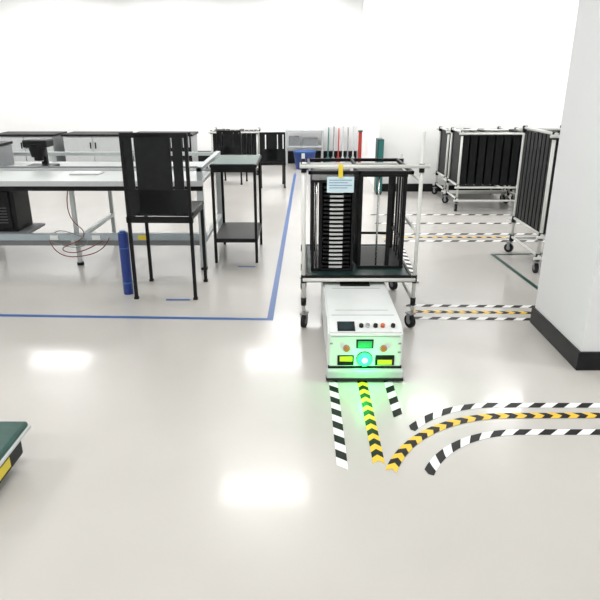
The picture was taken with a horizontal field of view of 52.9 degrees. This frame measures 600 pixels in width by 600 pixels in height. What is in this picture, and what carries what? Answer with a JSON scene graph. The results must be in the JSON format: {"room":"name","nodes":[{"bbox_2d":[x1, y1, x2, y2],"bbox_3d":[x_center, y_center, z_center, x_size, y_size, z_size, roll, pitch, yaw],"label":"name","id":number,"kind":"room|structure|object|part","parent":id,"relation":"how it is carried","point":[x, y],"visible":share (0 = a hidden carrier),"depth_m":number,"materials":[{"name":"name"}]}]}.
{"room":"factory floor","nodes":[
{"label":"factory floor","id":0,"kind":"room"},
{"bbox_2d":[0,0,362,157],"bbox_3d":[-0.500,-4.882,13.414,13.000,3.600,0.150,0,20,0],"label":"wall","id":1,"kind":"structure","parent":0,"point":[202,66],"depth_m":13.23,"materials":[{"name":"paint"}]},
{"bbox_2d":[133,151,356,162],"bbox_3d":[-2.850,-3.292,13.897,8.300,0.280,0.030,0,20,0],"label":"baseboard","id":2,"kind":"structure","parent":1,"relation":"attached to","point":[291,159],"depth_m":13.87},
{"bbox_2d":[0,163,599,599],"bbox_3d":[-0.500,-0.177,5.895,13.000,0.100,17.200,0,20,0],"label":"floor","id":3,"kind":"structure","parent":0,"point":[160,459],"depth_m":3.33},
{"bbox_2d":[0,421,30,482],"bbox_3d":[-1.649,0.781,2.796,0.622,0.220,0.500,0,20,0],"label":"cart","id":4,"kind":"object","parent":3,"relation":"on","point":[12,433],"visible":1,"depth_m":2.87,"materials":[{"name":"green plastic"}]},
{"bbox_2d":[0,131,66,161],"bbox_3d":[-5.600,-3.103,12.647,1.260,0.780,0.770,0,20,0],"label":"storage cabinet","id":5,"kind":"object","parent":3,"relation":"on","point":[16,137],"visible":0.52,"depth_m":12.32,"materials":[{"name":"grey paint"}]},
{"bbox_2d":[0,131,66,135],"bbox_3d":[-5.600,-3.452,12.525,1.260,0.040,0.760,0,20,0],"label":"countertop","id":6,"kind":"structure","parent":5,"relation":"on","point":[10,133],"depth_m":12.36,"materials":[{"name":"laminate"}]},
{"bbox_2d":[61,131,133,161],"bbox_3d":[-4.200,-3.103,12.647,1.260,0.780,0.770,0,20,0],"label":"storage cabinet","id":7,"kind":"object","parent":3,"relation":"on","point":[75,141],"visible":0.41,"depth_m":12.26,"materials":[{"name":"grey metal"}]},
{"bbox_2d":[61,131,132,135],"bbox_3d":[-4.200,-3.452,12.525,1.260,0.040,0.760,0,20,0],"label":"countertop","id":8,"kind":"structure","parent":7,"relation":"on","point":[75,133],"depth_m":12.36,"materials":[{"name":"laminate"}]},
{"bbox_2d":[0,151,222,269],"bbox_3d":[-2.915,-1.025,6.587,3.970,1.020,1.520,0,20,0],"label":"workbench","id":9,"kind":"object","parent":3,"relation":"on","point":[18,176],"visible":0.78,"depth_m":6.12,"materials":[{"name":"grey metal"}]},
{"bbox_2d":[0,141,13,165],"bbox_3d":[-3.525,-1.638,6.773,0.470,0.255,0.370,0,20,0],"label":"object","id":10,"kind":"object","parent":9,"relation":"on","point":[6,153],"visible":0.86,"depth_m":6.78,"materials":[{"name":"grey paint"}]},
{"bbox_3d":[-3.525,-1.744,6.735,0.470,0.030,0.370,0,20,0],"label":"lid","id":11,"kind":"part","parent":10,"relation":"part of","materials":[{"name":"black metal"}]},
{"bbox_2d":[0,191,32,230],"bbox_3d":[-3.080,-0.957,6.218,0.440,0.435,0.380,0,20,0],"label":"computer tower","id":12,"kind":"object","parent":9,"relation":"on","point":[15,210],"visible":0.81,"depth_m":6.10,"materials":[{"name":"black plastic"}]},
{"bbox_3d":[-3.080,-0.898,6.050,0.360,0.390,0.015,0,20,0],"label":"panel","id":13,"kind":"part","parent":12,"relation":"part of","materials":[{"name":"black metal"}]},
{"bbox_2d":[0,223,44,232],"bbox_3d":[-3.175,-0.742,6.301,0.850,0.025,0.450,0,20,0],"label":"shelf","id":14,"kind":"object","parent":9,"relation":"attached to","point":[33,227],"depth_m":6.25,"materials":[{"name":"grey metal"}]},
{"bbox_2d":[22,138,59,165],"bbox_3d":[-2.850,-1.605,6.610,0.300,0.305,0.280,0,20,0],"label":"microscope","id":15,"kind":"object","parent":9,"relation":"on","point":[37,147],"visible":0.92,"depth_m":6.51,"materials":[{"name":"black plastic"}]},
{"bbox_2d":[48,191,109,256],"bbox_3d":[-2.224,-0.772,6.014,0.657,0.666,0.180,0,20,0],"label":"power cables","id":16,"kind":"object","parent":9,"relation":"attached to","point":[67,191],"visible":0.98,"depth_m":6.04,"materials":[{"name":"red plastic"}]},
{"bbox_2d":[69,171,103,174],"bbox_3d":[-2.200,-1.312,6.227,0.300,0.015,0.200,0,20,0],"label":"document folder","id":17,"kind":"object","parent":9,"relation":"on","point":[75,172],"visible":1,"depth_m":6.20,"materials":[{"name":"white paint"}]},
{"bbox_3d":[-2.920,-1.081,5.827,3.960,0.045,0.050,0,20,0],"label":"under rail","id":18,"kind":"part","parent":9,"relation":"part of","materials":[{"name":"black metal"}]},
{"bbox_3d":[-2.915,-1.111,5.757,3.970,0.050,0.020,0,20,0],"label":"trim","id":19,"kind":"part","parent":9,"relation":"part of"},
{"bbox_3d":[-2.920,-1.394,6.447,3.960,0.020,0.030,0,20,0],"label":"rail","id":20,"kind":"part","parent":9,"relation":"part of","materials":[{"name":"white metal"}]},
{"bbox_3d":[-2.920,-1.724,7.104,3.960,0.040,0.050,0,20,0],"label":"rail","id":21,"kind":"part","parent":9,"relation":"part of","materials":[{"name":"metal"}]},
{"bbox_2d":[118,230,133,294],"bbox_3d":[-1.540,-0.330,5.329,0.089,0.575,0.089,0,20,0],"label":"roll","id":22,"kind":"object","parent":3,"relation":"on","point":[123,240],"visible":1,"depth_m":5.29,"materials":[{"name":"plastic"}]},
{"bbox_2d":[0,174,295,320],"bbox_3d":[-2.300,-1.215,8.598,4.451,0.001,8.061,0,20,0],"label":"tape","id":23,"kind":"object","parent":3,"relation":"on","point":[270,316],"visible":1,"depth_m":4.93,"materials":[{"name":"blue plastic"}]},
{"bbox_2d":[118,132,207,299],"bbox_3d":[-1.165,-0.757,5.281,0.560,1.410,0.538,1,20,2],"label":"chair","id":24,"kind":"object","parent":3,"relation":"on","point":[155,196],"visible":1,"depth_m":4.95,"materials":[{"name":"black metal"}]},
{"bbox_3d":[-1.187,-1.015,4.922,0.290,0.660,0.028,1,20,2],"label":"panel","id":25,"kind":"part","parent":24,"relation":"part of","materials":[{"name":"black plastic"}]},
{"bbox_3d":[-1.164,-0.805,5.283,0.560,0.040,0.500,1,20,2],"label":"seat","id":26,"kind":"part","parent":24,"relation":"part of","materials":[{"name":"black plastic"}]},
{"bbox_2d":[132,131,197,161],"bbox_3d":[-2.800,-3.103,12.647,1.260,0.780,0.770,0,20,0],"label":"storage cabinet","id":27,"kind":"object","parent":3,"relation":"on","point":[194,147],"visible":0.14,"depth_m":12.59,"materials":[{"name":"grey metal"}]},
{"bbox_2d":[139,131,197,135],"bbox_3d":[-2.800,-3.452,12.525,1.260,0.040,0.760,0,20,0],"label":"countertop","id":28,"kind":"structure","parent":27,"relation":"on","point":[192,133],"depth_m":12.84,"materials":[{"name":"laminate"}]},
{"bbox_2d":[166,299,189,300],"bbox_3d":[-1.065,-0.002,5.267,0.210,0.001,0.040,0,20,0],"label":"tape","id":29,"kind":"object","parent":3,"relation":"on","point":[166,299],"visible":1,"depth_m":5.26,"materials":[{"name":"blue plastic"}]},
{"bbox_2d":[170,132,192,161],"bbox_3d":[-2.200,-2.581,10.980,0.460,0.940,0.458,-4,20,-11],"label":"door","id":30,"kind":"structure","parent":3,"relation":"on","point":[188,133],"depth_m":10.72,"materials":[{"name":"grey metal"}]},
{"bbox_2d":[216,130,247,184],"bbox_3d":[-1.250,-2.659,11.165,0.460,0.960,0.458,3,20,8],"label":"chair","id":31,"kind":"object","parent":3,"relation":"on","point":[228,148],"visible":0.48,"depth_m":10.88,"materials":[{"name":"black metal"}]},
{"bbox_3d":[-1.296,-2.800,10.896,0.190,0.490,0.028,3,20,8],"label":"panel","id":32,"kind":"part","parent":31,"relation":"part of","materials":[{"name":"black plastic"}]},
{"bbox_2d":[208,128,261,174],"bbox_3d":[-1.305,-3.051,12.359,1.010,0.880,0.804,0,20,0],"label":"rack","id":33,"kind":"object","parent":3,"relation":"on","point":[250,143],"visible":0.4,"depth_m":11.98,"materials":[{"name":"black metal"}]},
{"bbox_2d":[209,155,261,262],"bbox_3d":[-0.665,-1.002,6.521,0.470,1.022,0.800,0,20,0],"label":"side table","id":34,"kind":"object","parent":3,"relation":"on","point":[229,232],"visible":1,"depth_m":6.29,"materials":[{"name":"black metal"}]},
{"bbox_2d":[217,222,260,238],"bbox_3d":[-0.665,-0.760,6.609,0.430,0.017,0.760,0,20,0],"label":"shelf","id":35,"kind":"object","parent":34,"relation":"attached to","point":[228,230],"depth_m":6.58,"materials":[{"name":"black plastic"}]},
{"bbox_2d":[259,132,285,187],"bbox_3d":[-0.500,-2.522,10.789,0.460,0.960,0.458,-2,20,-5],"label":"chair","id":36,"kind":"object","parent":3,"relation":"on","point":[271,155],"visible":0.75,"depth_m":10.53,"materials":[{"name":"black metal"}]},
{"bbox_3d":[-0.494,-2.662,10.515,0.190,0.490,0.028,-2,20,-5],"label":"panel","id":37,"kind":"part","parent":36,"relation":"part of","materials":[{"name":"black plastic"}]},
{"bbox_2d":[285,129,323,165],"bbox_3d":[0.100,-3.433,13.569,0.840,0.770,0.390,0,20,0],"label":"storage shelf","id":38,"kind":"object","parent":3,"relation":"on","point":[293,140],"visible":0.97,"depth_m":13.40,"materials":[{"name":"grey metal"}]},
{"bbox_2d":[293,149,315,169],"bbox_3d":[0.100,-3.036,13.049,0.500,0.380,0.500,0,20,0],"label":"waste bin","id":39,"kind":"object","parent":3,"relation":"on","point":[297,153],"visible":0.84,"depth_m":12.87,"materials":[{"name":"blue plastic"}]},
{"bbox_2d":[329,381,347,469],"bbox_3d":[0.210,0.544,3.763,0.055,0.001,1.700,0,20,0],"label":"tape","id":40,"kind":"object","parent":3,"relation":"on","point":[340,449],"visible":0.56,"depth_m":3.33,"materials":[{"name":"white plastic"}]},
{"bbox_2d":[358,130,362,157],"bbox_3d":[1.200,-2.958,12.119,0.160,0.870,0.160,0,20,0],"label":"post","id":41,"kind":"object","parent":3,"relation":"on","point":[359,131],"visible":0.56,"depth_m":12.03,"materials":[{"name":"red paint"}]},
{"bbox_2d":[321,282,402,380],"bbox_3d":[0.410,0.121,4.386,0.490,0.372,1.340,0,20,0],"label":"vehicle","id":42,"kind":"object","parent":3,"relation":"on","point":[362,326],"visible":0.98,"depth_m":3.81,"materials":[{"name":"white paint"}]},
{"bbox_3d":[0.410,-0.166,4.649,0.220,0.012,0.350,0,20,0],"label":"tow plate","id":43,"kind":"part","parent":42,"relation":"part of","materials":[{"name":"black metal"}]},
{"bbox_2d":[357,353,371,365],"bbox_3d":[0.406,0.374,3.797,0.094,0.094,0.042,0,20,0],"label":"lamp","id":44,"kind":"object","parent":42,"relation":"on","point":[363,359],"depth_m":3.78,"materials":[{"name":"teal plastic"}]},
{"bbox_3d":[0.406,0.274,3.773,0.108,0.060,0.016,0,20,0],"label":"display frame","id":45,"kind":"part","parent":42,"relation":"part of","materials":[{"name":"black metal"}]},
{"bbox_2d":[300,131,429,327],"bbox_3d":[0.453,-0.631,4.848,0.913,1.470,1.019,0,20,0],"label":"trolley","id":46,"kind":"object","parent":3,"relation":"on","point":[340,184],"visible":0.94,"depth_m":4.50,"materials":[{"name":"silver metal"}]},
{"bbox_2d":[310,169,355,270],"bbox_3d":[0.245,-0.641,4.765,0.320,0.694,0.566,0,20,0],"label":"magazine","id":47,"kind":"object","parent":46,"relation":"on","point":[334,252],"visible":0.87,"depth_m":4.55,"materials":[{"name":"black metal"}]},
{"bbox_3d":[0.440,-0.312,4.952,0.840,0.028,0.980,0,20,0],"label":"rail","id":48,"kind":"part","parent":46,"relation":"part of","materials":[{"name":"silver metal"}]},
{"bbox_2d":[353,164,407,267],"bbox_3d":[0.620,-0.687,4.847,0.360,0.724,0.580,0,20,0],"label":"open magazine","id":49,"kind":"object","parent":46,"relation":"on","point":[387,256],"visible":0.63,"depth_m":4.70,"materials":[{"name":"black metal"}]},
{"bbox_2d":[357,381,384,462],"bbox_3d":[0.395,0.536,3.787,0.060,0.001,1.650,0,20,0],"label":"tape","id":50,"kind":"object","parent":3,"relation":"on","point":[373,436],"visible":0.56,"depth_m":3.37,"materials":[{"name":"yellow plastic"}]},
{"bbox_2d":[374,138,383,194],"bbox_3d":[1.320,-2.234,10.084,0.100,0.900,0.320,0,20,0],"label":"post","id":51,"kind":"object","parent":3,"relation":"on","point":[379,152],"visible":0.73,"depth_m":9.96,"materials":[{"name":"teal paint"}]},
{"bbox_3d":[1.320,-2.198,9.943,0.080,0.830,0.010,0,20,0],"label":"door","id":52,"kind":"part","parent":51,"relation":"part of","materials":[{"name":"teal paint"}]},
{"bbox_2d":[384,381,401,416],"bbox_3d":[0.560,0.460,3.993,0.055,0.001,1.210,0,20,0],"label":"tape","id":53,"kind":"object","parent":3,"relation":"on","point":[394,403],"visible":0.37,"depth_m":3.63,"materials":[{"name":"white plastic"}]},
{"bbox_2d":[393,231,418,282],"bbox_3d":[1.175,-0.670,7.099,0.198,0.001,3.002,0,20,0],"label":"tape","id":54,"kind":"object","parent":3,"relation":"on","point":[405,256],"visible":0.32,"depth_m":6.36,"materials":[{"name":"white plastic"}]},
{"bbox_2d":[371,214,512,214],"bbox_3d":[2.562,-1.217,8.603,3.125,0.001,0.060,0,20,0],"label":"tape","id":55,"kind":"object","parent":3,"relation":"on","point":[371,214],"visible":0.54,"depth_m":8.62,"materials":[{"name":"white plastic"}]},
{"bbox_2d":[383,237,505,237],"bbox_3d":[2.600,-0.766,7.362,3.200,0.001,0.050,0,20,0],"label":"tape","id":56,"kind":"object","parent":3,"relation":"on","point":[383,237],"visible":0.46,"depth_m":7.35,"materials":[{"name":"yellow plastic"}]},
{"bbox_2d":[375,223,519,223],"bbox_3d":[2.562,-1.029,8.086,3.125,0.001,0.060,0,20,0],"label":"tape","id":57,"kind":"object","parent":3,"relation":"on","point":[375,223],"visible":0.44,"depth_m":8.07,"materials":[{"name":"white plastic"}]},
{"bbox_2d":[380,233,545,234],"bbox_3d":[2.562,-0.824,7.522,3.125,0.001,0.060,0,20,0],"label":"tape","id":58,"kind":"object","parent":3,"relation":"on","point":[393,233],"visible":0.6,"depth_m":7.50,"materials":[{"name":"white plastic"}]},
{"bbox_2d":[384,240,544,241],"bbox_3d":[2.562,-0.704,7.193,3.125,0.001,0.060,0,20,0],"label":"tape","id":59,"kind":"object","parent":3,"relation":"on","point":[385,240],"visible":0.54,"depth_m":7.19,"materials":[{"name":"white plastic"}]},
{"bbox_2d":[432,126,506,199],"bbox_3d":[2.750,-2.197,9.690,1.060,1.100,0.704,0,20,0],"label":"rack","id":60,"kind":"object","parent":3,"relation":"on","point":[444,134],"visible":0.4,"depth_m":9.64,"materials":[{"name":"silver metal"}]},
{"bbox_2d":[409,310,530,313],"bbox_3d":[1.900,0.105,4.971,2.001,0.001,0.115,0,20,0],"label":"tape","id":61,"kind":"object","parent":3,"relation":"on","point":[414,311],"visible":0.67,"depth_m":4.97,"materials":[{"name":"yellow plastic"}]},
{"bbox_2d":[406,304,534,307],"bbox_3d":[1.887,0.055,5.108,1.976,0.001,0.112,0,20,0],"label":"tape","id":62,"kind":"object","parent":3,"relation":"on","point":[416,305],"visible":0.66,"depth_m":5.13,"materials":[{"name":"white plastic"}]},
{"bbox_2d":[414,317,529,319],"bbox_3d":[1.887,0.154,4.835,1.976,0.001,0.112,0,20,0],"label":"tape","id":63,"kind":"object","parent":3,"relation":"on","point":[445,318],"visible":0.62,"depth_m":4.85,"materials":[{"name":"white plastic"}]},
{"bbox_2d":[442,127,522,210],"bbox_3d":[2.750,-1.942,8.931,1.060,1.140,0.704,0,20,0],"label":"rack","id":64,"kind":"object","parent":3,"relation":"on","point":[476,156],"visible":0.87,"depth_m":8.64,"materials":[{"name":"black metal"}]},
{"bbox_2d":[385,413,599,472],"bbox_3d":[1.807,0.745,3.209,2.781,0.001,0.576,0,20,0],"label":"tape","id":65,"kind":"object","parent":3,"relation":"on","point":[400,454],"visible":1,"depth_m":3.38,"materials":[{"name":"yellow plastic"}]},
{"bbox_2d":[409,403,599,430],"bbox_3d":[1.902,0.663,3.436,2.596,0.001,0.310,0,20,0],"label":"tape","id":66,"kind":"object","parent":3,"relation":"on","point":[414,426],"visible":1,"depth_m":3.54,"materials":[{"name":"white plastic"}]},
{"bbox_2d":[425,429,599,474],"bbox_3d":[1.889,0.780,3.116,2.552,0.001,0.413,0,20,0],"label":"tape","id":67,"kind":"object","parent":3,"relation":"on","point":[434,463],"visible":1,"depth_m":3.26,"materials":[{"name":"white plastic"}]},
{"bbox_2d":[491,253,542,289],"bbox_3d":[2.410,-0.285,6.042,0.629,0.001,1.398,0,20,0],"label":"tape","id":68,"kind":"object","parent":3,"relation":"on","point":[493,255],"visible":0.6,"depth_m":6.17,"materials":[{"name":"plastic"}]},
{"bbox_2d":[504,125,560,272],"bbox_3d":[2.735,-1.040,6.131,0.910,1.360,0.884,0,20,0],"label":"rack","id":69,"kind":"object","parent":3,"relation":"on","point":[539,146],"visible":0.57,"depth_m":6.02,"materials":[{"name":"black metal"}]},
{"bbox_2d":[535,0,599,351],"bbox_3d":[2.220,-1.371,3.768,0.760,3.600,0.820,0,20,0],"label":"pillar","id":70,"kind":"structure","parent":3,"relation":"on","point":[568,293],"depth_m":3.97,"materials":[{"name":"paint"}]},
{"bbox_2d":[530,307,599,369],"bbox_3d":[2.220,0.259,4.362,0.796,0.130,0.856,0,20,0],"label":"baseboard","id":71,"kind":"structure","parent":70,"relation":"attached to","point":[579,360],"depth_m":4.15,"materials":[{"name":"black plastic"}]},
{"bbox_3d":[0.620,-3.100,13.494,0.160,0.211,0.159,0,20,0],"label":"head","id":72,"kind":"object","parent":3,"relation":"on","visible":0},
{"bbox_2d":[327,127,328,156],"bbox_3d":[0.635,-3.507,13.553,0.030,0.695,0.399,2,20,4],"label":"handle","id":73,"kind":"object","parent":72,"relation":"attached to","point":[328,127],"visible":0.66,"depth_m":13.53,"materials":[{"name":"teal paint"}]},
{"bbox_3d":[0.740,-3.100,13.494,0.160,0.211,0.159,0,20,0],"label":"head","id":74,"kind":"object","parent":3,"relation":"on","visible":0},
{"bbox_2d":[333,127,334,156],"bbox_3d":[0.755,-3.516,13.550,0.030,0.715,0.400,2,20,4],"label":"handle","id":75,"kind":"object","parent":74,"relation":"attached to","point":[333,127],"visible":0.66,"depth_m":13.55,"materials":[{"name":"grey paint"}]},
{"bbox_3d":[0.850,-3.100,13.494,0.160,0.211,0.159,0,20,0],"label":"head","id":76,"kind":"object","parent":3,"relation":"on","visible":0},
{"bbox_2d":[337,128,339,156],"bbox_3d":[0.865,-3.498,13.556,0.030,0.676,0.399,2,20,4],"label":"handle","id":77,"kind":"object","parent":76,"relation":"attached to","point":[338,128],"visible":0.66,"depth_m":13.55,"materials":[{"name":"red paint"}]},
{"bbox_3d":[0.950,-3.100,13.494,0.160,0.211,0.159,0,20,0],"label":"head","id":78,"kind":"object","parent":3,"relation":"on","visible":0},
{"bbox_2d":[342,126,343,156],"bbox_3d":[0.965,-3.516,13.550,0.030,0.715,0.400,2,20,4],"label":"handle","id":79,"kind":"object","parent":78,"relation":"attached to","point":[343,126],"visible":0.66,"depth_m":13.54,"materials":[{"name":"white plastic"}]},
{"bbox_3d":[1.060,-3.100,13.494,0.160,0.211,0.159,0,20,0],"label":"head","id":80,"kind":"object","parent":3,"relation":"on","visible":0},
{"bbox_2d":[347,127,348,156],"bbox_3d":[1.075,-3.507,13.553,0.030,0.695,0.399,2,20,4],"label":"handle","id":81,"kind":"object","parent":80,"relation":"attached to","point":[348,127],"visible":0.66,"depth_m":13.56,"materials":[{"name":"grey paint"}]},
{"bbox_3d":[1.180,-3.100,13.494,0.160,0.211,0.159,0,20,0],"label":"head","id":82,"kind":"object","parent":3,"relation":"on","visible":0},
{"bbox_2d":[352,126,353,156],"bbox_3d":[1.195,-3.516,13.550,0.030,0.715,0.400,2,20,4],"label":"handle","id":83,"kind":"object","parent":82,"relation":"attached to","point":[353,126],"visible":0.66,"depth_m":13.53,"materials":[{"name":"white plastic"}]},
{"bbox_2d":[358,0,578,185],"bbox_3d":[3.665,-4.215,11.582,4.670,3.600,3.750,0,20,0],"label":"wall partition","id":84,"kind":"structure","parent":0,"point":[427,65],"depth_m":9.79,"materials":[{"name":"paint"}]},
{"bbox_2d":[382,184,515,191],"bbox_3d":[3.655,-1.939,10.399,4.690,0.130,0.030,0,20,0],"label":"baseboard","id":85,"kind":"structure","parent":84,"relation":"attached to","point":[410,187],"depth_m":10.38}
]}

